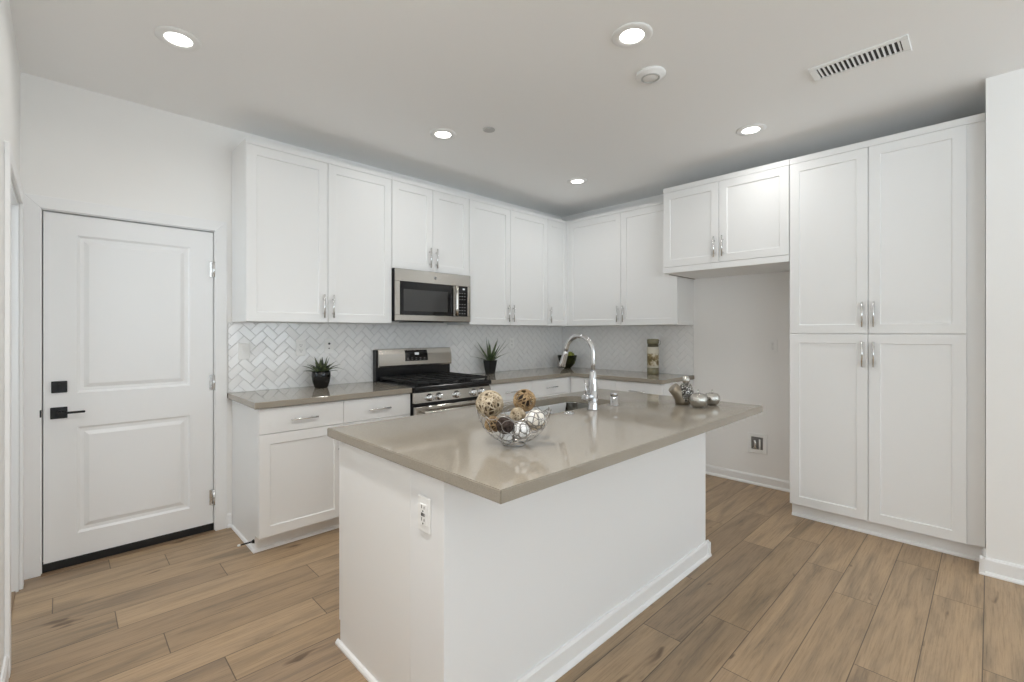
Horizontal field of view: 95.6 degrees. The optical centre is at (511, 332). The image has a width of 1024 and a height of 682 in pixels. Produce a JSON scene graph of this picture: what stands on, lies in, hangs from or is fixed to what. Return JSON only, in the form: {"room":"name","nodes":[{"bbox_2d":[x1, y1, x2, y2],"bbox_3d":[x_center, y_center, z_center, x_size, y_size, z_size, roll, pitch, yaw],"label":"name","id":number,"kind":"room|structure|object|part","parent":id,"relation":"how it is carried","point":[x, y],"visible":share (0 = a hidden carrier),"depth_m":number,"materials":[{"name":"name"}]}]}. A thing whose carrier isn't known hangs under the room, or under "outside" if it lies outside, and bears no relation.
{"room":"kitchen","nodes":[
{"label":"kitchen","id":0,"kind":"room"},
{"bbox_2d":[0,0,19,676],"bbox_3d":[0.386,-0.034,-0.712,0.120,2.738,8.840,0,0,-44],"label":"wall","id":1,"kind":"structure","parent":0,"point":[9,62],"depth_m":1.74,"materials":[{"name":"white paint"}]},
{"bbox_2d":[0,655,8,681],"bbox_3d":[0.786,1.288,-1.028,0.012,0.095,7.830,0,0,-44],"label":"baseboard","id":2,"kind":"structure","parent":1,"relation":"attached to","point":[4,677],"depth_m":1.72,"materials":[{"name":"white paint"}]},
{"bbox_2d":[11,591,15,615],"bbox_3d":[-2.294,1.331,2.093,0.040,0.008,0.768,0,0,-44],"label":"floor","id":3,"kind":"structure","parent":1,"relation":"attached to","point":[14,592],"depth_m":2.31,"materials":[{"name":"brown wood"}]},
{"bbox_2d":[4,141,23,677],"bbox_3d":[-2.310,0.299,2.078,0.136,2.071,0.936,0,0,-44],"label":"trim","id":4,"kind":"structure","parent":1,"relation":"attached to","point":[13,209],"depth_m":2.38,"materials":[{"name":"white paint"}]},
{"bbox_2d":[20,72,561,561],"bbox_3d":[-1.567,-0.034,3.649,6.233,2.738,0.140,0,0,-44],"label":"wall","id":5,"kind":"structure","parent":0,"point":[78,144],"depth_m":2.83,"materials":[{"name":"white paint"}]},
{"bbox_2d":[24,193,226,579],"bbox_3d":[-2.317,0.292,2.861,0.960,2.085,0.146,0,0,-44],"label":"door","id":6,"kind":"structure","parent":5,"relation":"in","point":[135,311],"depth_m":2.80,"materials":[{"name":"white paint"}]},
{"bbox_3d":[-2.533,0.453,2.596,0.070,0.064,0.050,0,0,-44],"label":"handle","id":7,"kind":"part","parent":6,"relation":"part of","materials":[{"name":"black metal"}]},
{"bbox_3d":[-2.478,0.451,2.611,0.116,0.012,0.012,0,0,-44],"label":"lever","id":8,"kind":"part","parent":6,"relation":"part of","materials":[{"name":"black metal"}]},
{"bbox_2d":[227,513,231,527],"bbox_3d":[-1.934,1.288,3.177,0.027,0.095,0.024,0,0,-44],"label":"baseboard","id":9,"kind":"structure","parent":5,"relation":"attached to","point":[229,515],"depth_m":3.18,"materials":[{"name":"white paint"}]},
{"bbox_2d":[232,137,391,323],"bbox_3d":[-1.430,-0.656,3.425,1.034,1.172,0.370,0,0,-44],"label":"upper cabinet","id":10,"kind":"object","parent":5,"relation":"attached to","point":[312,234],"visible":1,"depth_m":3.23,"materials":[{"name":"white paint"}]},
{"bbox_3d":[-1.510,-0.639,3.143,0.522,1.134,0.019,0,0,-44],"label":"door","id":11,"kind":"part","parent":10,"relation":"part of","materials":[{"name":"white paint"}]},
{"bbox_3d":[-1.329,-0.185,3.286,0.011,0.165,0.029,0,0,-44],"label":"handle","id":12,"kind":"part","parent":10,"relation":"part of","materials":[{"name":"silver metal"}]},
{"bbox_3d":[-1.281,-0.185,3.332,0.011,0.165,0.029,0,0,-44],"label":"handle","id":13,"kind":"part","parent":10,"relation":"part of","materials":[{"name":"silver metal"}]},
{"bbox_3d":[-1.139,-0.639,3.503,0.504,1.134,0.019,0,0,-44],"label":"door","id":14,"kind":"part","parent":10,"relation":"part of","materials":[{"name":"white paint"}]},
{"bbox_2d":[228,322,561,392],"bbox_3d":[-0.668,0.173,4.416,3.554,0.482,0.010,0,0,-44],"label":"backsplash","id":15,"kind":"structure","parent":5,"relation":"attached to","point":[273,363],"depth_m":3.82,"materials":[{"name":"white tile"}]},
{"bbox_2d":[238,343,249,359],"bbox_3d":[-1.869,0.132,3.240,0.072,0.116,0.008,0,0,-44],"label":"light switch","id":16,"kind":"object","parent":15,"relation":"attached to","point":[243,348],"visible":1,"depth_m":3.23,"materials":[{"name":"white plastic"}]},
{"bbox_2d":[296,340,305,355],"bbox_3d":[-1.595,0.119,3.506,0.072,0.116,0.009,0,0,-44],"label":"wall outlet","id":17,"kind":"object","parent":15,"relation":"attached to","point":[300,344],"visible":1,"depth_m":3.50,"materials":[{"name":"white plastic"}]},
{"bbox_2d":[299,344,302,352],"bbox_3d":[-1.593,0.119,3.504,0.035,0.068,0.003,0,0,-44],"label":"receptacle","id":18,"kind":"object","parent":17,"relation":"attached to","point":[300,345],"depth_m":3.50,"materials":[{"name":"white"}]},
{"bbox_2d":[324,339,332,353],"bbox_3d":[-1.439,0.109,3.654,0.072,0.116,0.014,0,0,-44],"label":"jack plate","id":19,"kind":"object","parent":15,"relation":"attached to","point":[328,343],"visible":1,"depth_m":3.65,"materials":[{"name":"white plastic"}]},
{"bbox_2d":[392,176,468,275],"bbox_3d":[-0.778,-0.876,4.058,0.780,0.731,0.370,0,0,-44],"label":"upper cabinet","id":20,"kind":"object","parent":5,"relation":"attached to","point":[430,224],"visible":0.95,"depth_m":3.91,"materials":[{"name":"white paint"}]},
{"bbox_3d":[-0.817,-0.860,3.816,0.382,0.693,0.019,0,0,-44],"label":"door","id":21,"kind":"part","parent":20,"relation":"part of","materials":[{"name":"white paint"}]},
{"bbox_2d":[392,268,469,322],"bbox_3d":[-0.759,-0.296,4.034,0.762,0.426,0.408,0,0,-44],"label":"microwave","id":22,"kind":"object","parent":20,"relation":"attached to","point":[418,296],"visible":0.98,"depth_m":3.88,"materials":[{"name":"silver metal"}]},
{"bbox_3d":[-0.705,-0.274,3.877,0.532,0.266,0.017,0,0,-44],"label":"door glass","id":23,"kind":"part","parent":22,"relation":"part of","materials":[{"name":"black glass"}]},
{"bbox_3d":[-0.482,-0.274,4.049,0.029,0.276,0.044,0,0,-44],"label":"handle","id":24,"kind":"part","parent":22,"relation":"part of","materials":[{"name":"silver metal"}]},
{"bbox_3d":[-0.537,-0.860,4.088,0.390,0.693,0.019,0,0,-44],"label":"door","id":25,"kind":"part","parent":20,"relation":"part of","materials":[{"name":"white paint"}]},
{"bbox_2d":[447,196,547,325],"bbox_3d":[-0.111,-0.656,4.705,1.075,1.172,0.370,0,0,-44],"label":"upper cabinet","id":26,"kind":"object","parent":5,"relation":"attached to","point":[508,246],"visible":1,"depth_m":4.55,"materials":[{"name":"white paint"}]},
{"bbox_3d":[-0.208,-0.639,4.407,0.515,1.134,0.019,0,0,-44],"label":"door","id":27,"kind":"part","parent":26,"relation":"part of","materials":[{"name":"white paint"}]},
{"bbox_3d":[0.177,-0.639,4.781,0.552,1.134,0.019,0,0,-44],"label":"door","id":28,"kind":"part","parent":26,"relation":"part of","materials":[{"name":"white paint"}]},
{"bbox_2d":[547,216,566,326],"bbox_3d":[0.508,-0.656,5.305,0.644,1.172,0.370,0,0,-44],"label":"upper cabinet","id":29,"kind":"object","parent":5,"relation":"attached to","point":[557,228],"visible":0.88,"depth_m":5.09,"materials":[{"name":"white paint"}]},
{"bbox_2d":[311,370,330,387],"bbox_3d":[-1.431,0.352,3.482,0.134,0.126,0.134,0,0,-44],"label":"pot","id":30,"kind":"object","parent":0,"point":[320,378],"depth_m":3.43,"materials":[{"name":"black ceramic"}]},
{"bbox_2d":[483,360,496,373],"bbox_3d":[-0.219,0.347,4.657,0.106,0.135,0.106,0,0,-44],"label":"pot","id":31,"kind":"object","parent":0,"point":[489,365],"depth_m":4.62,"materials":[{"name":"black ceramic"}]},
{"bbox_2d":[8,474,1023,681],"bbox_3d":[1.960,1.385,0.745,9.950,0.100,9.340,0,0,-44],"label":"floor","id":32,"kind":"structure","parent":0,"point":[780,595],"depth_m":2.17,"materials":[{"name":"brown wood"}]},
{"bbox_2d":[231,393,409,553],"bbox_3d":[-1.339,0.894,3.326,1.050,0.881,0.638,0,0,-44],"label":"base cabinet","id":33,"kind":"object","parent":32,"relation":"on","point":[285,463],"visible":0.59,"depth_m":2.95,"materials":[{"name":"white paint"}]},
{"bbox_3d":[-1.735,1.325,2.990,0.013,0.020,0.513,0,0,-44],"label":"shoe molding","id":34,"kind":"part","parent":33,"relation":"part of","materials":[{"name":"white paint"}]},
{"bbox_2d":[237,539,254,546],"bbox_3d":[-1.604,1.273,2.798,0.091,0.024,0.024,0,0,-44],"label":"door stop","id":35,"kind":"object","parent":33,"relation":"attached to","point":[253,540],"visible":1,"depth_m":2.80,"materials":[{"name":"silver rubber"}]},
{"bbox_3d":[-1.325,0.535,2.949,0.516,0.153,0.019,0,0,-44],"label":"drawer","id":36,"kind":"part","parent":33,"relation":"part of","materials":[{"name":"white paint"}]},
{"bbox_3d":[-1.325,0.924,2.949,0.516,0.617,0.019,0,0,-44],"label":"door","id":37,"kind":"part","parent":33,"relation":"part of","materials":[{"name":"white paint"}]},
{"bbox_3d":[-1.308,0.540,2.932,0.165,0.010,0.030,0,0,-44],"label":"handle","id":38,"kind":"part","parent":33,"relation":"part of","materials":[{"name":"silver metal"}]},
{"bbox_2d":[227,381,411,408],"bbox_3d":[-1.347,0.434,3.322,1.067,0.038,0.634,0,0,-44],"label":"countertop","id":39,"kind":"structure","parent":33,"relation":"on","point":[260,399],"depth_m":3.15,"materials":[{"name":"beige stone"}]},
{"bbox_2d":[304,358,343,387],"bbox_3d":[-1.423,0.297,3.483,0.284,0.235,0.242,0,0,-44],"label":"potted succulent","id":40,"kind":"object","parent":39,"relation":"on","point":[321,374],"visible":1,"depth_m":3.44,"materials":[{"name":"black ceramic"}]},
{"bbox_3d":[-0.953,0.535,3.311,0.513,0.153,0.019,0,0,-44],"label":"drawer","id":41,"kind":"part","parent":33,"relation":"part of","materials":[{"name":"white paint"}]},
{"bbox_3d":[-0.953,0.924,3.311,0.513,0.617,0.019,0,0,-44],"label":"door","id":42,"kind":"part","parent":33,"relation":"part of","materials":[{"name":"white paint"}]},
{"bbox_3d":[-0.936,0.540,3.293,0.165,0.010,0.030,0,0,-44],"label":"handle","id":43,"kind":"part","parent":33,"relation":"part of","materials":[{"name":"silver metal"}]},
{"bbox_2d":[373,347,490,415],"bbox_3d":[-0.650,0.738,3.924,0.764,1.194,0.720,0,0,-44],"label":"gas range","id":44,"kind":"object","parent":32,"relation":"on","point":[426,371],"visible":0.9,"depth_m":3.88,"materials":[{"name":"silver metal"}]},
{"bbox_3d":[-0.617,0.497,3.535,0.059,0.060,0.044,0,0,-44],"label":"knob","id":45,"kind":"part","parent":44,"relation":"part of","materials":[{"name":"silver metal"}]},
{"bbox_2d":[377,379,490,391],"bbox_3d":[-0.655,0.424,3.928,0.764,0.035,0.596,0,0,-44],"label":"cooktop","id":46,"kind":"object","parent":44,"relation":"in","point":[459,384],"depth_m":3.71,"materials":[{"name":"black metal"}]},
{"bbox_3d":[-0.555,0.497,3.596,0.059,0.060,0.044,0,0,-44],"label":"knob","id":47,"kind":"part","parent":44,"relation":"part of","materials":[{"name":"silver metal"}]},
{"bbox_3d":[-0.454,0.825,3.722,0.756,0.530,0.035,0,0,-44],"label":"oven door","id":48,"kind":"part","parent":44,"relation":"part of","materials":[{"name":"silver metal"}]},
{"bbox_3d":[-0.421,0.600,3.688,0.665,0.021,0.063,0,0,-44],"label":"handle","id":49,"kind":"part","parent":44,"relation":"part of","materials":[{"name":"silver metal"}]},
{"bbox_3d":[-0.462,0.495,3.730,0.760,0.080,0.034,0,0,-44],"label":"control panel","id":50,"kind":"part","parent":44,"relation":"part of","materials":[{"name":"silver metal"}]},
{"bbox_3d":[-0.431,0.497,3.716,0.059,0.060,0.044,0,0,-44],"label":"knob","id":51,"kind":"part","parent":44,"relation":"part of","materials":[{"name":"silver metal"}]},
{"bbox_3d":[-0.307,0.497,3.837,0.059,0.060,0.044,0,0,-44],"label":"knob","id":52,"kind":"part","parent":44,"relation":"part of","materials":[{"name":"silver metal"}]},
{"bbox_2d":[335,402,711,681],"bbox_3d":[0.218,0.894,2.380,1.944,0.882,0.797,0,0,-44],"label":"kitchen island","id":53,"kind":"object","parent":32,"relation":"on","point":[525,588],"visible":0.63,"depth_m":1.79,"materials":[{"name":"white paint"}]},
{"bbox_3d":[-0.491,0.846,2.234,0.689,0.778,0.019,0,0,-44],"label":"door","id":54,"kind":"part","parent":53,"relation":"part of","materials":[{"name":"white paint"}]},
{"bbox_3d":[-0.475,1.325,1.707,0.013,0.020,0.796,0,0,-44],"label":"shoe molding","id":55,"kind":"part","parent":53,"relation":"part of","materials":[{"name":"white paint"}]},
{"bbox_2d":[418,494,430,534],"bbox_3d":[-0.288,0.594,1.515,0.010,0.116,0.072,0,0,-44],"label":"wall outlet","id":56,"kind":"object","parent":53,"relation":"attached to","point":[424,503],"visible":1,"depth_m":1.51,"materials":[{"name":"white plastic"}]},
{"bbox_2d":[420,503,425,525],"bbox_3d":[-0.289,0.594,1.514,0.003,0.068,0.035,0,0,-44],"label":"receptacle","id":57,"kind":"object","parent":56,"relation":"attached to","point":[422,505],"depth_m":1.51,"materials":[{"name":"white plastic"}]},
{"bbox_2d":[327,389,762,503],"bbox_3d":[0.309,0.434,2.321,2.021,0.038,1.110,0,0,-44],"label":"island countertop","id":58,"kind":"structure","parent":53,"relation":"on","point":[452,447],"depth_m":1.83,"materials":[{"name":"beige stone"}]},
{"bbox_2d":[477,404,551,446],"bbox_3d":[0.007,0.348,1.726,0.274,0.134,0.273,0,0,-44],"label":"wire bowl","id":59,"kind":"object","parent":58,"relation":"on","point":[548,409],"visible":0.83,"depth_m":1.66,"materials":[{"name":"silver metal"}]},
{"bbox_2d":[476,390,503,416],"bbox_3d":[-0.085,0.272,1.760,0.106,0.106,0.105,0,0,-44],"label":"ball","id":60,"kind":"object","parent":59,"relation":"in","point":[490,403],"visible":0.97,"depth_m":1.73,"materials":[{"name":"brown wicker"}]},
{"bbox_2d":[485,416,498,432],"bbox_3d":[-0.071,0.339,1.711,0.061,0.060,0.061,0,0,-44],"label":"ball","id":61,"kind":"object","parent":59,"relation":"in","point":[492,423],"visible":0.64,"depth_m":1.69,"materials":[{"name":"brown wicker"}]},
{"bbox_2d":[496,416,513,433],"bbox_3d":[-0.024,0.329,1.647,0.064,0.064,0.063,0,0,-44],"label":"ball","id":62,"kind":"object","parent":59,"relation":"in","point":[507,426],"visible":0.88,"depth_m":1.63,"materials":[{"name":"brown"}]},
{"bbox_2d":[500,431,514,443],"bbox_3d":[-0.017,0.377,1.685,0.057,0.057,0.057,0,0,37],"label":"ball","id":63,"kind":"object","parent":59,"relation":"in","point":[503,436],"visible":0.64,"depth_m":1.66,"materials":[{"name":"grey"}]},
{"bbox_2d":[510,407,525,422],"bbox_3d":[0.021,0.308,1.720,0.060,0.060,0.059,0,0,-44],"label":"ball","id":64,"kind":"object","parent":59,"relation":"in","point":[516,414],"visible":0.85,"depth_m":1.70,"materials":[{"name":"brown wicker"}]},
{"bbox_2d":[512,422,529,439],"bbox_3d":[0.031,0.354,1.669,0.064,0.063,0.064,0,0,5],"label":"ball","id":65,"kind":"object","parent":59,"relation":"in","point":[524,427],"visible":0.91,"depth_m":1.65,"materials":[{"name":"grey"}]},
{"bbox_2d":[513,389,535,411],"bbox_3d":[0.048,0.260,1.770,0.088,0.087,0.087,0,0,-44],"label":"ball","id":66,"kind":"object","parent":59,"relation":"in","point":[523,400],"visible":0.91,"depth_m":1.75,"materials":[{"name":"brown wicker"}]},
{"bbox_2d":[525,409,545,430],"bbox_3d":[0.086,0.320,1.698,0.076,0.076,0.076,0,0,-28],"label":"ball","id":67,"kind":"object","parent":59,"relation":"in","point":[536,413],"visible":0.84,"depth_m":1.67,"materials":[{"name":"grey"}]},
{"bbox_2d":[502,402,587,412],"bbox_3d":[0.233,0.557,2.646,0.840,0.211,0.417,0,0,-44],"label":"sink","id":68,"kind":"object","parent":58,"relation":"in","point":[569,405],"visible":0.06,"depth_m":3.01,"materials":[{"name":"silver metal"}]},
{"bbox_2d":[559,334,598,409],"bbox_3d":[0.347,0.211,2.552,0.110,0.408,0.264,0,0,-44],"label":"faucet","id":69,"kind":"object","parent":58,"relation":"on","point":[591,397],"visible":1,"depth_m":2.48,"materials":[{"name":"silver metal"}]},
{"bbox_3d":[0.371,0.111,2.563,0.026,0.208,0.212,0,0,-44],"label":"spout","id":70,"kind":"part","parent":69,"relation":"part of","materials":[{"name":"silver metal"}]},
{"bbox_3d":[0.390,0.291,2.455,0.014,0.082,0.016,0,0,-44],"label":"lever","id":71,"kind":"part","parent":69,"relation":"part of","materials":[{"name":"silver metal"}]},
{"bbox_3d":[0.400,0.347,2.461,0.060,0.038,0.038,0,0,-44],"label":"handle","id":72,"kind":"part","parent":69,"relation":"part of","materials":[{"name":"silver metal"}]},
{"bbox_2d":[609,392,618,405],"bbox_3d":[0.581,0.379,2.640,0.052,0.073,0.052,0,0,-44],"label":"air gap cap","id":73,"kind":"object","parent":58,"relation":"on","point":[613,395],"visible":1,"depth_m":2.62,"materials":[{"name":"silver metal"}]},
{"bbox_2d":[668,376,693,404],"bbox_3d":[0.977,0.332,2.682,0.139,0.166,0.090,0,0,19],"label":"ornament","id":74,"kind":"object","parent":58,"relation":"on","point":[681,393],"visible":0.94,"depth_m":2.65,"materials":[{"name":"grey metal"}]},
{"bbox_3d":[0.966,0.355,2.681,0.119,0.120,0.083,0,0,-7],"label":"spout","id":75,"kind":"part","parent":74,"relation":"part of","materials":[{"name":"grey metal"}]},
{"bbox_3d":[1.001,0.273,2.673,0.044,0.048,0.044,0,0,-44],"label":"knob","id":76,"kind":"part","parent":74,"relation":"part of","materials":[{"name":"silver metal"}]},
{"bbox_2d":[688,390,707,407],"bbox_3d":[1.031,0.366,2.572,0.100,0.098,0.101,0,0,-44],"label":"apple ornament","id":77,"kind":"object","parent":58,"relation":"on","point":[697,400],"visible":1,"depth_m":2.54,"materials":[{"name":"silver metal"}]},
{"bbox_2d":[705,390,719,404],"bbox_3d":[1.145,0.372,2.658,0.088,0.086,0.089,0,0,-44],"label":"apple ornament","id":78,"kind":"object","parent":58,"relation":"on","point":[713,398],"visible":0.94,"depth_m":2.62,"materials":[{"name":"silver metal"}]},
{"bbox_3d":[0.422,1.290,2.178,1.932,0.090,0.222,0,0,-44],"label":"baseboard","id":79,"kind":"part","parent":53,"relation":"part of","materials":[{"name":"white paint"}]},
{"bbox_2d":[490,376,570,402],"bbox_3d":[0.211,0.894,4.831,1.728,0.881,0.638,0,0,-44],"label":"base cabinet","id":80,"kind":"object","parent":32,"relation":"on","point":[561,385],"visible":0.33,"depth_m":4.46,"materials":[{"name":"white paint"}]},
{"bbox_3d":[-0.019,0.535,4.217,0.539,0.153,0.019,0,0,-44],"label":"drawer","id":81,"kind":"part","parent":80,"relation":"part of","materials":[{"name":"white paint"}]},
{"bbox_3d":[0.376,0.535,4.600,0.553,0.153,0.019,0,0,-44],"label":"drawer","id":82,"kind":"part","parent":80,"relation":"part of","materials":[{"name":"white paint"}]},
{"bbox_3d":[0.376,0.924,4.600,0.553,0.617,0.019,0,0,-44],"label":"door","id":83,"kind":"part","parent":80,"relation":"part of","materials":[{"name":"white paint"}]},
{"bbox_2d":[472,367,693,384],"bbox_3d":[0.565,0.434,4.468,1.730,0.038,1.651,0,0,-44],"label":"countertop","id":84,"kind":"structure","parent":80,"relation":"on","point":[500,377],"depth_m":4.52,"materials":[{"name":"beige stone"}]},
{"bbox_2d":[475,337,505,373],"bbox_3d":[-0.198,0.233,4.636,0.392,0.364,0.311,0,0,-44],"label":"agave","id":85,"kind":"object","parent":84,"relation":"on","point":[490,363],"visible":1,"depth_m":4.62,"materials":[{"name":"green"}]},
{"bbox_2d":[557,355,576,367],"bbox_3d":[0.639,0.340,5.372,0.228,0.150,0.228,0,0,-44],"label":"plant pot","id":86,"kind":"object","parent":84,"relation":"on","point":[570,361],"visible":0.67,"depth_m":5.30,"materials":[{"name":"black"}]},
{"bbox_2d":[647,339,660,373],"bbox_3d":[1.407,0.240,4.631,0.117,0.350,0.117,0,0,1],"label":"glass canister","id":87,"kind":"object","parent":84,"relation":"on","point":[652,344],"visible":1,"depth_m":4.58,"materials":[{"name":"yellow"}]},
{"bbox_3d":[1.406,0.090,4.632,0.115,0.050,0.115,0,0,-44],"label":"lid","id":88,"kind":"part","parent":87,"relation":"part of","materials":[{"name":"brown"}]},
{"bbox_2d":[570,376,692,395],"bbox_3d":[1.166,0.894,4.635,0.629,0.881,1.027,0,0,-44],"label":"base cabinet","id":89,"kind":"object","parent":32,"relation":"on","point":[576,383],"visible":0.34,"depth_m":4.35,"materials":[{"name":"white paint"}]},
{"bbox_3d":[0.808,0.535,4.609,0.019,0.153,0.523,0,0,-44],"label":"drawer","id":90,"kind":"part","parent":89,"relation":"part of","materials":[{"name":"white paint"}]},
{"bbox_3d":[1.159,0.535,4.247,0.019,0.153,0.476,0,0,-44],"label":"drawer","id":91,"kind":"part","parent":89,"relation":"part of","materials":[{"name":"white paint"}]},
{"bbox_2d":[789,113,985,561],"bbox_3d":[2.557,0.041,3.202,0.633,2.588,0.992,0,0,-44],"label":"pantry cabinet","id":92,"kind":"object","parent":32,"relation":"on","point":[888,233],"visible":0.98,"depth_m":2.94,"materials":[{"name":"white paint"}]},
{"bbox_3d":[2.172,-0.600,3.200,0.019,1.218,0.453,0,0,-44],"label":"door","id":93,"kind":"part","parent":92,"relation":"part of","materials":[{"name":"white paint"}]},
{"bbox_3d":[2.172,0.623,3.200,0.019,1.221,0.453,0,0,-44],"label":"door","id":94,"kind":"part","parent":92,"relation":"part of","materials":[{"name":"white paint"}]},
{"bbox_3d":[2.293,-0.117,3.041,0.029,0.165,0.011,0,0,-44],"label":"handle","id":95,"kind":"part","parent":92,"relation":"part of","materials":[{"name":"silver metal"}]},
{"bbox_3d":[2.293,0.143,3.041,0.029,0.165,0.011,0,0,-44],"label":"handle","id":96,"kind":"part","parent":92,"relation":"part of","materials":[{"name":"silver metal"}]},
{"bbox_3d":[2.334,-0.117,2.998,0.029,0.165,0.011,0,0,-44],"label":"handle","id":97,"kind":"part","parent":92,"relation":"part of","materials":[{"name":"silver metal"}]},
{"bbox_3d":[2.334,0.143,2.998,0.029,0.165,0.011,0,0,-44],"label":"handle","id":98,"kind":"part","parent":92,"relation":"part of","materials":[{"name":"silver metal"}]},
{"bbox_3d":[2.491,-0.600,2.871,0.019,1.218,0.457,0,0,-44],"label":"door","id":99,"kind":"part","parent":92,"relation":"part of","materials":[{"name":"white paint"}]},
{"bbox_3d":[2.491,0.623,2.871,0.019,1.221,0.457,0,0,-44],"label":"door","id":100,"kind":"part","parent":92,"relation":"part of","materials":[{"name":"white paint"}]},
{"bbox_2d":[9,0,1023,216],"bbox_3d":[2.194,-1.462,1.042,8.200,0.120,9.240,0,0,-44],"label":"ceiling","id":101,"kind":"structure","parent":0,"point":[367,82],"depth_m":2.56,"materials":[{"name":"white paint"}]},
{"bbox_2d":[154,26,201,50],"bbox_3d":[-1.592,-1.398,2.216,0.188,0.008,0.188,0,0,-44],"label":"recessed light","id":102,"kind":"object","parent":101,"relation":"in","point":[178,38],"visible":1,"depth_m":2.21,"materials":[{"name":"white plastic"}]},
{"bbox_2d":[430,128,455,139],"bbox_3d":[-0.487,-1.398,3.284,0.188,0.008,0.188,0,0,-44],"label":"recessed light","id":103,"kind":"object","parent":101,"relation":"in","point":[439,133],"visible":1,"depth_m":3.27,"materials":[{"name":"white plastic"}]},
{"bbox_2d":[483,127,494,132],"bbox_3d":[-0.158,-1.397,3.203,0.082,0.009,0.082,0,0,-44],"label":"sprinkler cover","id":104,"kind":"object","parent":101,"relation":"attached to","point":[486,129],"visible":1,"depth_m":3.19,"materials":[{"name":"white plastic"}]},
{"bbox_2d":[567,178,587,184],"bbox_3d":[0.607,-1.398,4.304,0.188,0.008,0.188,0,0,-44],"label":"recessed light","id":105,"kind":"object","parent":101,"relation":"in","point":[574,181],"visible":1,"depth_m":4.30,"materials":[{"name":"white plastic"}]},
{"bbox_2d":[612,22,652,47],"bbox_3d":[0.566,-1.398,2.191,0.188,0.008,0.188,0,0,-44],"label":"recessed light","id":106,"kind":"object","parent":101,"relation":"in","point":[633,34],"visible":1,"depth_m":2.18,"materials":[{"name":"white"}]},
{"bbox_2d":[636,66,665,83],"bbox_3d":[0.752,-1.390,2.520,0.156,0.025,0.156,0,0,-44],"label":"smoke detector","id":107,"kind":"object","parent":101,"relation":"attached to","point":[651,74],"visible":1,"depth_m":2.49,"materials":[{"name":"white plastic"}]},
{"bbox_2d":[736,123,765,135],"bbox_3d":[1.653,-1.398,3.211,0.188,0.008,0.188,0,0,-44],"label":"recessed light","id":108,"kind":"object","parent":101,"relation":"in","point":[751,129],"visible":1,"depth_m":3.20,"materials":[{"name":"white"}]},
{"bbox_2d":[808,34,911,82],"bbox_3d":[1.780,-1.398,2.387,0.177,0.008,0.407,0,0,-44],"label":"ceiling vent","id":109,"kind":"object","parent":101,"relation":"in","point":[900,45],"visible":1,"depth_m":2.37,"materials":[{"name":"white plastic"}]},
{"bbox_2d":[562,68,1023,565],"bbox_3d":[2.727,-0.034,4.381,2.684,2.738,4.790,0,0,-44],"label":"wall","id":110,"kind":"structure","parent":0,"point":[735,317],"depth_m":2.56,"materials":[{"name":"white paint"}]},
{"bbox_2d":[562,325,693,374],"bbox_3d":[1.182,0.173,5.067,0.011,0.482,1.634,0,0,-44],"label":"backsplash","id":111,"kind":"structure","parent":110,"relation":"attached to","point":[624,348],"depth_m":4.96,"materials":[{"name":"white tile"}]},
{"bbox_2d":[567,200,693,325],"bbox_3d":[1.172,-0.656,4.825,0.361,1.172,1.301,0,0,-44],"label":"upper cabinet","id":112,"kind":"object","parent":110,"relation":"attached to","point":[615,276],"visible":0.88,"depth_m":4.66,"materials":[{"name":"white paint"}]},
{"bbox_3d":[0.869,-0.639,4.934,0.019,1.134,0.671,0,0,-44],"label":"door","id":113,"kind":"part","parent":112,"relation":"part of","materials":[{"name":"white paint"}]},
{"bbox_3d":[1.314,-0.639,4.476,0.019,1.134,0.598,0,0,-44],"label":"door","id":114,"kind":"part","parent":112,"relation":"part of","materials":[{"name":"white paint"}]},
{"bbox_2d":[663,159,789,278],"bbox_3d":[1.870,-0.882,3.910,0.633,0.742,0.980,0,0,-44],"label":"upper cabinet","id":115,"kind":"object","parent":110,"relation":"attached to","point":[735,223],"visible":0.99,"depth_m":3.68,"materials":[{"name":"white paint"}]},
{"bbox_3d":[1.496,-0.886,3.897,0.019,0.645,0.474,0,0,-44],"label":"door","id":116,"kind":"part","parent":115,"relation":"part of","materials":[{"name":"white paint"}]},
{"bbox_3d":[1.837,-0.886,3.546,0.019,0.645,0.498,0,0,-44],"label":"door","id":117,"kind":"part","parent":115,"relation":"part of","materials":[{"name":"white paint"}]},
{"bbox_2d":[706,464,789,491],"bbox_3d":[2.089,1.292,4.121,0.026,0.085,0.974,0,0,-44],"label":"baseboard","id":118,"kind":"structure","parent":110,"relation":"attached to","point":[754,479],"depth_m":4.11,"materials":[{"name":"white paint"}]},
{"bbox_2d":[747,432,766,454],"bbox_3d":[2.146,0.972,4.066,0.021,0.172,0.160,0,0,-44],"label":"water supply box","id":119,"kind":"object","parent":110,"relation":"attached to","point":[756,442],"visible":1,"depth_m":4.07,"materials":[{"name":"white plastic"}]},
{"bbox_2d":[768,339,776,352],"bbox_3d":[2.236,0.118,3.981,0.009,0.116,0.072,0,0,-44],"label":"wall outlet","id":120,"kind":"object","parent":110,"relation":"attached to","point":[772,343],"visible":1,"depth_m":3.98,"materials":[{"name":"white plastic"}]},
{"bbox_2d":[770,342,774,349],"bbox_3d":[2.234,0.118,3.980,0.003,0.068,0.035,0,0,-44],"label":"receptacle","id":121,"kind":"object","parent":120,"relation":"attached to","point":[772,344],"depth_m":3.98,"materials":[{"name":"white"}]},
{"bbox_2d":[979,548,1023,585],"bbox_3d":[3.056,1.288,2.196,0.167,0.095,1.195,0,0,-44],"label":"baseboard","id":122,"kind":"structure","parent":110,"relation":"attached to","point":[1002,570],"depth_m":2.51,"materials":[{"name":"white paint"}]}
]}

